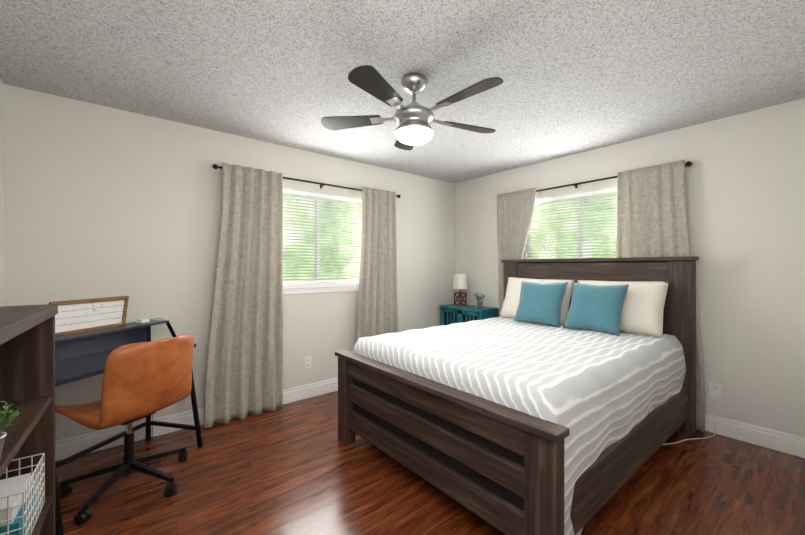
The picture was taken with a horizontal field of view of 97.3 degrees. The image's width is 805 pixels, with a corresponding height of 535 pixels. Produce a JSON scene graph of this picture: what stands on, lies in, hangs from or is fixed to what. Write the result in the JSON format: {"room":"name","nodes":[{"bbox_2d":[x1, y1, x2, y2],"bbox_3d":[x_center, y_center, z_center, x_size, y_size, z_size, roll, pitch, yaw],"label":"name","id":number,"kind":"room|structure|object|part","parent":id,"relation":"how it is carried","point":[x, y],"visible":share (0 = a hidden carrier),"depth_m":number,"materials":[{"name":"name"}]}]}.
{"room":"bedroom","nodes":[
{"label":"bedroom","id":0,"kind":"room"},
{"bbox_2d":[0,79,3,306],"bbox_3d":[-1.220,0.075,0.549,0.150,2.440,4.200,0,0,-39],"label":"wall","id":1,"kind":"structure","parent":0,"point":[1,193],"depth_m":2.17,"materials":[{"name":"white paint"}]},
{"bbox_2d":[4,84,454,440],"bbox_3d":[-0.939,0.069,3.597,4.455,2.440,0.150,0,0,-39],"label":"wall","id":2,"kind":"structure","parent":0,"point":[100,201],"depth_m":2.73,"materials":[{"name":"white paint"}]},
{"bbox_2d":[55,378,337,460],"bbox_3d":[-0.886,1.221,3.535,4.155,0.135,0.016,0,0,-39],"label":"baseboard","id":3,"kind":"structure","parent":2,"relation":"attached to","point":[67,447],"depth_m":2.70,"materials":[{"name":"white"}]},
{"bbox_2d":[212,164,400,197],"bbox_3d":[-0.804,-0.828,3.561,2.000,0.058,0.071,0,0,-39],"label":"curtain rod","id":4,"kind":"object","parent":2,"relation":"attached to","point":[215,166],"visible":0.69,"depth_m":3.50,"materials":[{"name":"brown metal"}]},
{"bbox_2d":[204,163,282,427],"bbox_3d":[-1.341,0.207,3.036,0.643,2.143,0.100,0,0,-39],"label":"curtain","id":5,"kind":"object","parent":4,"relation":"hanging from","point":[244,372],"visible":1,"depth_m":3.05,"materials":[{"name":"fabric"}]},
{"bbox_2d":[357,186,397,340],"bbox_3d":[-0.273,0.205,3.924,0.602,2.143,0.078,0,0,-39],"label":"curtain","id":6,"kind":"object","parent":4,"relation":"hanging from","point":[378,306],"visible":0.69,"depth_m":3.94,"materials":[{"name":"fabric"}]},
{"bbox_2d":[304,356,310,368],"bbox_3d":[-0.936,0.939,3.496,0.072,0.115,0.010,0,0,-39],"label":"electrical outlet","id":7,"kind":"object","parent":2,"relation":"attached to","point":[307,362],"visible":1,"depth_m":3.49,"materials":[{"name":"white plastic"}]},
{"bbox_2d":[283,187,361,293],"bbox_3d":[-0.851,-0.254,3.635,1.260,1.015,0.150,0,0,-39],"label":"window","id":8,"kind":"structure","parent":2,"relation":"in","point":[299,288],"depth_m":3.64,"materials":[{"name":"white"}]},
{"bbox_2d":[283,188,361,283],"bbox_3d":[-0.845,-0.300,3.627,1.176,0.906,0.044,0,0,-39],"label":"window blind","id":9,"kind":"object","parent":8,"relation":"attached to","point":[318,196],"visible":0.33,"depth_m":3.62,"materials":[{"name":"white plastic"}]},
{"bbox_2d":[0,0,804,182],"bbox_3d":[0.316,-1.198,2.068,4.955,0.100,4.600,0,0,-39],"label":"ceiling","id":10,"kind":"structure","parent":0,"point":[578,76],"depth_m":2.01,"materials":[{"name":"white paint"}]},
{"bbox_2d":[321,65,502,149],"bbox_3d":[0.104,-0.953,2.140,1.148,0.388,1.117,0,0,-39],"label":"ceiling fan","id":11,"kind":"object","parent":10,"relation":"hanging from","point":[414,119],"visible":1,"depth_m":2.08,"materials":[{"name":"silver metal"}]},
{"bbox_3d":[0.071,-0.788,2.166,0.236,0.058,0.236,0,0,-39],"label":"glass","id":12,"kind":"part","parent":11,"relation":"part of","materials":[{"name":"white glass"}]},
{"bbox_2d":[55,391,804,534],"bbox_3d":[0.316,1.342,2.074,4.955,0.100,4.600,0,0,-39],"label":"floor","id":13,"kind":"structure","parent":0,"point":[299,467],"depth_m":2.05,"materials":[{"name":"brown wood"}]},
{"bbox_2d":[0,304,57,534],"bbox_3d":[-1.417,0.729,1.183,0.275,1.130,0.803,0,0,-36],"label":"bookcase","id":14,"kind":"object","parent":13,"relation":"on","point":[27,360],"visible":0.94,"depth_m":1.49,"materials":[{"name":"brown wood"}]},
{"bbox_2d":[0,401,19,459],"bbox_3d":[-1.192,0.476,1.037,0.103,0.163,0.122,0,0,-39],"label":"potted plant","id":15,"kind":"object","parent":14,"relation":"in","point":[13,414],"visible":1,"depth_m":1.04,"materials":[{"name":"green plant"}]},
{"bbox_2d":[0,453,44,534],"bbox_3d":[-1.503,0.887,1.301,0.219,0.210,0.324,0,0,-36],"label":"basket","id":16,"kind":"object","parent":14,"relation":"in","point":[22,499],"visible":0.98,"depth_m":1.32,"materials":[{"name":"white metal"}]},
{"bbox_2d":[55,334,193,525],"bbox_3d":[-1.596,0.846,2.104,0.652,0.890,0.657,0,0,20],"label":"office chair","id":17,"kind":"object","parent":13,"relation":"on","point":[141,380],"visible":0.98,"depth_m":1.96,"materials":[{"name":"orange leather"}]},
{"bbox_2d":[55,320,202,534],"bbox_3d":[-1.767,0.845,2.168,0.477,0.906,0.900,0,0,12],"label":"desk","id":18,"kind":"object","parent":13,"relation":"on","point":[80,356],"visible":0.44,"depth_m":2.21,"materials":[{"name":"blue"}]},
{"bbox_2d":[49,296,128,336],"bbox_3d":[-1.916,0.291,2.179,0.053,0.201,0.440,0,0,12],"label":"sign frame","id":19,"kind":"object","parent":18,"relation":"on","point":[79,316],"visible":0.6,"depth_m":2.17,"materials":[{"name":"brown wood"}]},
{"bbox_2d":[136,318,163,436],"bbox_3d":[-1.782,0.822,2.558,0.244,0.914,0.177,0,0,12],"label":"cable","id":20,"kind":"object","parent":18,"relation":"on","point":[144,320],"visible":0.46,"depth_m":2.51,"materials":[{"name":"white plastic"}]},
{"bbox_2d":[439,304,498,325],"bbox_3d":[0.815,0.887,4.416,0.347,0.800,0.685,0,0,-39],"label":"nightstand","id":21,"kind":"object","parent":13,"relation":"on","point":[451,313],"visible":0.31,"depth_m":4.31,"materials":[{"name":"teal wood"}]},
{"bbox_2d":[453,274,467,305],"bbox_3d":[0.747,0.286,4.575,0.196,0.400,0.196,0,0,-39],"label":"table lamp","id":22,"kind":"object","parent":21,"relation":"on","point":[460,281],"visible":1,"depth_m":4.51,"materials":[{"name":"white fabric"}]},
{"bbox_2d":[473,293,483,307],"bbox_3d":[0.932,0.400,4.317,0.143,0.173,0.146,0,0,-39],"label":"potted plant","id":23,"kind":"object","parent":21,"relation":"on","point":[479,303],"visible":1,"depth_m":4.29,"materials":[{"name":"green plant"}]},
{"bbox_2d":[335,256,698,534],"bbox_3d":[0.894,0.603,2.716,2.223,1.375,1.730,0,0,-39],"label":"bed","id":24,"kind":"object","parent":13,"relation":"on","point":[557,397],"visible":1,"depth_m":2.08,"materials":[{"name":"white fabric"}]},
{"bbox_2d":[499,277,574,324],"bbox_3d":[1.324,0.319,3.541,0.247,0.426,0.710,0,0,-39],"label":"pillow","id":25,"kind":"object","parent":24,"relation":"on","point":[514,285],"depth_m":3.56,"materials":[{"name":"beige fabric"}]},
{"bbox_2d":[513,281,567,327],"bbox_3d":[1.285,0.329,3.321,0.224,0.393,0.461,0,0,-39],"label":"cushion","id":26,"kind":"object","parent":24,"relation":"on","point":[540,304],"depth_m":3.25,"materials":[{"name":"blue fabric"}]},
{"bbox_2d":[563,282,628,335],"bbox_3d":[1.596,0.330,2.943,0.220,0.393,0.458,0,0,-39],"label":"cushion","id":27,"kind":"object","parent":24,"relation":"on","point":[603,309],"depth_m":2.86,"materials":[{"name":"blue fabric"}]},
{"bbox_2d":[577,280,668,337],"bbox_3d":[1.788,0.320,2.977,0.247,0.426,0.710,0,0,-39],"label":"pillow","id":28,"kind":"object","parent":24,"relation":"on","point":[642,309],"depth_m":2.77,"materials":[{"name":"beige fabric"}]},
{"bbox_2d":[662,392,716,444],"bbox_3d":[2.126,1.130,2.658,0.599,0.321,0.260,0,0,-39],"label":"power cord","id":29,"kind":"object","parent":13,"relation":"on","point":[714,394],"visible":0.96,"depth_m":2.73,"materials":[{"name":"white plastic"}]},
{"bbox_2d":[455,98,804,437],"bbox_3d":[1.978,0.069,3.438,0.150,2.440,3.800,0,0,-39],"label":"wall","id":30,"kind":"structure","parent":0,"point":[745,186],"depth_m":2.68,"materials":[{"name":"white paint"}]},
{"bbox_2d":[522,186,616,258],"bbox_3d":[1.794,-0.254,3.622,0.150,1.015,1.280,0,0,-39],"label":"window","id":31,"kind":"structure","parent":30,"relation":"in","point":[523,256],"depth_m":3.65,"materials":[{"name":"white"}]},
{"bbox_2d":[524,187,616,258],"bbox_3d":[1.786,-0.300,3.616,0.044,0.906,1.196,0,0,-39],"label":"window blind","id":32,"kind":"object","parent":31,"relation":"attached to","point":[577,196],"visible":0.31,"depth_m":3.63,"materials":[{"name":"white plastic"}]},
{"bbox_2d":[536,161,691,191],"bbox_3d":[1.736,-0.828,3.563,0.061,0.058,1.865,0,0,-39],"label":"curtain rod","id":33,"kind":"object","parent":30,"relation":"attached to","point":[688,163],"visible":0.4,"depth_m":3.48,"materials":[{"name":"brown metal"}]},
{"bbox_2d":[497,188,535,315],"bbox_3d":[1.291,0.204,4.038,0.043,2.143,0.501,0,0,-39],"label":"curtain","id":34,"kind":"object","parent":33,"relation":"hanging from","point":[515,210],"visible":0.52,"depth_m":4.07,"materials":[{"name":"fabric"}]},
{"bbox_2d":[616,160,704,432],"bbox_3d":[2.148,0.206,2.995,0.041,2.143,0.640,0,0,-39],"label":"curtain","id":35,"kind":"object","parent":33,"relation":"hanging from","point":[651,213],"visible":0.29,"depth_m":2.99,"materials":[{"name":"fabric"}]},
{"bbox_2d":[709,382,720,398],"bbox_3d":[2.434,0.961,2.759,0.010,0.115,0.072,0,0,-39],"label":"electrical outlet","id":36,"kind":"object","parent":30,"relation":"attached to","point":[714,387],"visible":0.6,"depth_m":2.76,"materials":[{"name":"white plastic"}]},
{"bbox_2d":[705,413,804,457],"bbox_3d":[1.851,1.222,3.465,0.016,0.135,3.600,0,0,-39],"label":"baseboard","id":37,"kind":"structure","parent":30,"relation":"attached to","point":[773,439],"depth_m":2.57,"materials":[{"name":"white"}]},
{"label":"outside","id":38,"kind":"structure","parent":0,"visible":0},
{"bbox_2d":[283,196,360,278],"bbox_3d":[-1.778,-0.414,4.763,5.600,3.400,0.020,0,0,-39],"label":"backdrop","id":39,"kind":"structure","parent":38,"point":[321,242],"depth_m":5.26,"materials":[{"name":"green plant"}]},
{"bbox_2d":[531,195,616,257],"bbox_3d":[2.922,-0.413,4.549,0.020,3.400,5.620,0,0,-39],"label":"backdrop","id":40,"kind":"structure","parent":38,"point":[575,230],"depth_m":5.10,"materials":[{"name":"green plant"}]}
]}

